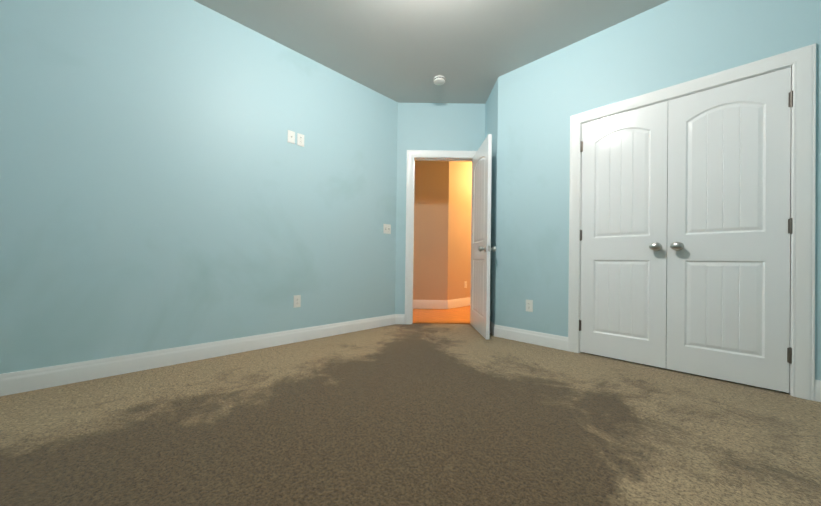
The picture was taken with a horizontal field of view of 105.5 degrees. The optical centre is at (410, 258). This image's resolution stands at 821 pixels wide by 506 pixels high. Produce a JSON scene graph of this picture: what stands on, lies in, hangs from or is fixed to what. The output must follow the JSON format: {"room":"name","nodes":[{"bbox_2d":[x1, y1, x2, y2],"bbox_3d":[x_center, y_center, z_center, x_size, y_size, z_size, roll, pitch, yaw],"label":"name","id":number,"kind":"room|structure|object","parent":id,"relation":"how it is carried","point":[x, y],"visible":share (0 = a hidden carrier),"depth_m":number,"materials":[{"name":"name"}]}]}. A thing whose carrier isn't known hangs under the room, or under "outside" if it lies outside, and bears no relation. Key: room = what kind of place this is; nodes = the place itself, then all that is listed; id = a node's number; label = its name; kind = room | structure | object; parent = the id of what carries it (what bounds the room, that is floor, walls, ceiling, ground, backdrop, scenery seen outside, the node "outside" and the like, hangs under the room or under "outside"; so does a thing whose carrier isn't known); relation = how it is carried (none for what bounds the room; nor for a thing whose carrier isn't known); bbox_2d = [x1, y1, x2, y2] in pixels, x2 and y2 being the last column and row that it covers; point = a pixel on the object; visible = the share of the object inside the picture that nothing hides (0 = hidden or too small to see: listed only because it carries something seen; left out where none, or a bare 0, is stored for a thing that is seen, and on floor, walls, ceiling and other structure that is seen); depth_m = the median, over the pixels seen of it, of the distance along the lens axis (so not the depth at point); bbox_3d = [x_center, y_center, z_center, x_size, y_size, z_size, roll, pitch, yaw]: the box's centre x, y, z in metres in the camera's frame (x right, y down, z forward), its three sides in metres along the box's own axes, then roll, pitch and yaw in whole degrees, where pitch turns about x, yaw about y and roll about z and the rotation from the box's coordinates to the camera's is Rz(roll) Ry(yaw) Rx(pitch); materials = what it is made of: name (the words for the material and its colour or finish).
{"room":"empty bedroom","nodes":[
{"label":"empty bedroom","id":0,"kind":"room"},
{"bbox_2d":[0,0,397,373],"bbox_3d":[-1.652,-0.591,2.479,0.120,2.950,4.228,0,-1,45],"label":"wall","id":1,"kind":"structure","parent":0,"point":[164,184],"depth_m":2.30,"materials":[{"name":"blue paint"}]},
{"bbox_2d":[0,314,394,395],"bbox_3d":[-1.609,0.723,2.435,0.015,0.122,4.023,0,-1,45],"label":"baseboard","id":2,"kind":"structure","parent":1,"relation":"attached to","point":[33,379],"depth_m":2.25,"materials":[{"name":"white wood"}]},
{"bbox_2d":[287,130,294,143],"bbox_3d":[-1.112,-1.136,2.920,0.016,0.115,0.070,0,-1,45],"label":"outlet plate","id":3,"kind":"object","parent":1,"relation":"attached to","point":[291,136],"visible":1,"depth_m":2.92,"materials":[{"name":"white plastic"}]},
{"bbox_2d":[293,295,300,307],"bbox_3d":[-1.077,0.410,2.971,0.008,0.115,0.070,0,-1,45],"label":"electrical outlet","id":4,"kind":"object","parent":1,"relation":"attached to","point":[297,300],"visible":1,"depth_m":2.97,"materials":[{"name":"white plastic"}]},
{"bbox_2d":[297,133,303,146],"bbox_3d":[-1.049,-1.133,2.989,0.008,0.115,0.070,0,-1,45],"label":"electrical outlet","id":5,"kind":"object","parent":1,"relation":"attached to","point":[300,139],"visible":1,"depth_m":2.98,"materials":[{"name":"white plastic"}]},
{"bbox_2d":[383,224,390,233],"bbox_3d":[-0.276,-0.355,3.760,0.019,0.115,0.116,0,-1,45],"label":"switch plate","id":6,"kind":"object","parent":1,"relation":"attached to","point":[386,228],"visible":1,"depth_m":3.76,"materials":[{"name":"white plastic"}]},
{"bbox_2d":[0,323,820,505],"bbox_3d":[0.167,0.849,1.217,4.330,0.100,4.890,0,-1,45],"label":"floor carpet","id":7,"kind":"object","parent":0,"point":[423,414],"visible":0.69,"depth_m":1.43,"materials":[{"name":"beige carpet"}]},
{"bbox_2d":[194,0,668,103],"bbox_3d":[0.204,-2.000,1.236,4.330,0.100,4.890,0,-1,45],"label":"ceiling","id":8,"kind":"structure","parent":0,"point":[408,51],"depth_m":2.70,"materials":[{"name":"paint"}]},
{"bbox_2d":[433,75,444,84],"bbox_3d":[0.311,-1.913,3.369,0.132,0.043,0.132,0,-1,45],"label":"smoke detector","id":9,"kind":"object","parent":8,"relation":"attached to","point":[439,80],"visible":1,"depth_m":3.33,"materials":[{"name":"white plastic"}]},
{"bbox_2d":[395,102,484,313],"bbox_3d":[0.404,-0.555,3.933,1.260,2.950,0.120,1,0,0],"label":"wall","id":10,"kind":"structure","parent":0,"point":[444,126],"depth_m":3.88,"materials":[{"name":"blue paint"}]},
{"bbox_2d":[395,314,404,323],"bbox_3d":[0.352,0.758,3.857,1.090,0.122,0.015,1,0,0],"label":"baseboard","id":11,"kind":"structure","parent":10,"relation":"attached to","point":[399,318],"depth_m":3.85,"materials":[{"name":"white wood"}]},
{"bbox_2d":[404,150,476,323],"bbox_3d":[0.410,-0.254,3.922,0.940,2.161,0.140,1,0,0],"label":"door frame","id":12,"kind":"structure","parent":10,"relation":"attached to","point":[411,154],"depth_m":3.86,"materials":[{"name":"white wood"}]},
{"bbox_2d":[470,134,496,338],"bbox_3d":[0.776,-0.215,3.501,0.187,2.050,0.770,1,0,-1],"label":"entry door","id":13,"kind":"structure","parent":10,"relation":"in","point":[481,248],"depth_m":3.35,"materials":[{"name":"white wood"}]},
{"bbox_2d":[413,306,469,323],"bbox_3d":[0.306,0.886,5.220,3.044,0.104,5.064,0,-1,45],"label":"floor","id":14,"kind":"structure","parent":0,"point":[459,315],"depth_m":4.51,"materials":[{"name":"brown wood"}]},
{"bbox_2d":[413,161,471,308],"bbox_3d":[0.349,-0.547,5.233,3.173,2.950,5.186,0,-1,45],"label":"wall","id":15,"kind":"structure","parent":0,"point":[442,229],"depth_m":5.15,"materials":[{"name":"beige paint"}]},
{"bbox_2d":[413,300,447,308],"bbox_3d":[-0.589,0.743,5.125,2.407,0.145,0.016,1,0,0],"label":"baseboard","id":16,"kind":"structure","parent":15,"relation":"attached to","point":[430,304],"depth_m":5.12,"materials":[{"name":"white wood"}]},
{"bbox_2d":[448,297,469,308],"bbox_3d":[1.445,0.775,5.962,0.016,0.145,2.368,0,-1,45],"label":"baseboard","id":17,"kind":"structure","parent":15,"relation":"attached to","point":[456,303],"depth_m":5.34,"materials":[{"name":"white wood"}]},
{"bbox_2d":[485,79,497,323],"bbox_3d":[0.974,-0.549,3.592,0.120,2.950,0.562,1,0,0],"label":"wall","id":18,"kind":"structure","parent":0,"point":[491,115],"depth_m":3.45,"materials":[{"name":"blue paint"}]},
{"bbox_2d":[490,321,494,335],"bbox_3d":[0.889,0.763,3.580,0.015,0.122,0.569,1,0,0],"label":"baseboard return","id":19,"kind":"object","parent":18,"relation":"attached to","point":[492,325],"visible":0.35,"depth_m":3.39,"materials":[{"name":"white wood"}]},
{"bbox_2d":[495,0,820,392],"bbox_3d":[2.326,-0.539,2.460,3.202,2.950,0.790,0,-1,45],"label":"wall","id":20,"kind":"structure","parent":0,"point":[542,100],"depth_m":2.80,"materials":[{"name":"blue paint"}]},
{"bbox_2d":[526,300,532,311],"bbox_3d":[1.156,0.462,3.044,0.070,0.115,0.008,0,-1,45],"label":"outlet","id":21,"kind":"object","parent":20,"relation":"attached to","point":[529,305],"visible":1,"depth_m":3.04,"materials":[{"name":"white plastic"}]},
{"bbox_2d":[579,101,667,368],"bbox_3d":[1.679,-0.181,2.518,0.598,1.993,0.111,0,-1,45],"label":"closet door","id":22,"kind":"structure","parent":20,"relation":"in","point":[623,240],"depth_m":2.50,"materials":[{"name":"white wood"}]},
{"bbox_2d":[494,325,820,401],"bbox_3d":[1.980,0.769,2.211,3.088,0.122,0.015,0,-1,45],"label":"baseboard","id":23,"kind":"structure","parent":20,"relation":"attached to","point":[539,338],"depth_m":2.97,"materials":[{"name":"white wood"}]},
{"bbox_2d":[568,43,815,400],"bbox_3d":[1.945,-0.183,2.360,1.210,2.026,0.122,0,-1,45],"label":"door frame","id":24,"kind":"structure","parent":20,"relation":"attached to","point":[791,194],"depth_m":1.92,"materials":[{"name":"white wood"}]},
{"bbox_2d":[666,67,792,392],"bbox_3d":[2.104,-0.178,2.093,0.598,1.993,0.111,0,-1,45],"label":"closet door","id":25,"kind":"structure","parent":20,"relation":"in","point":[729,225],"depth_m":2.08,"materials":[{"name":"white wood"}]}
]}

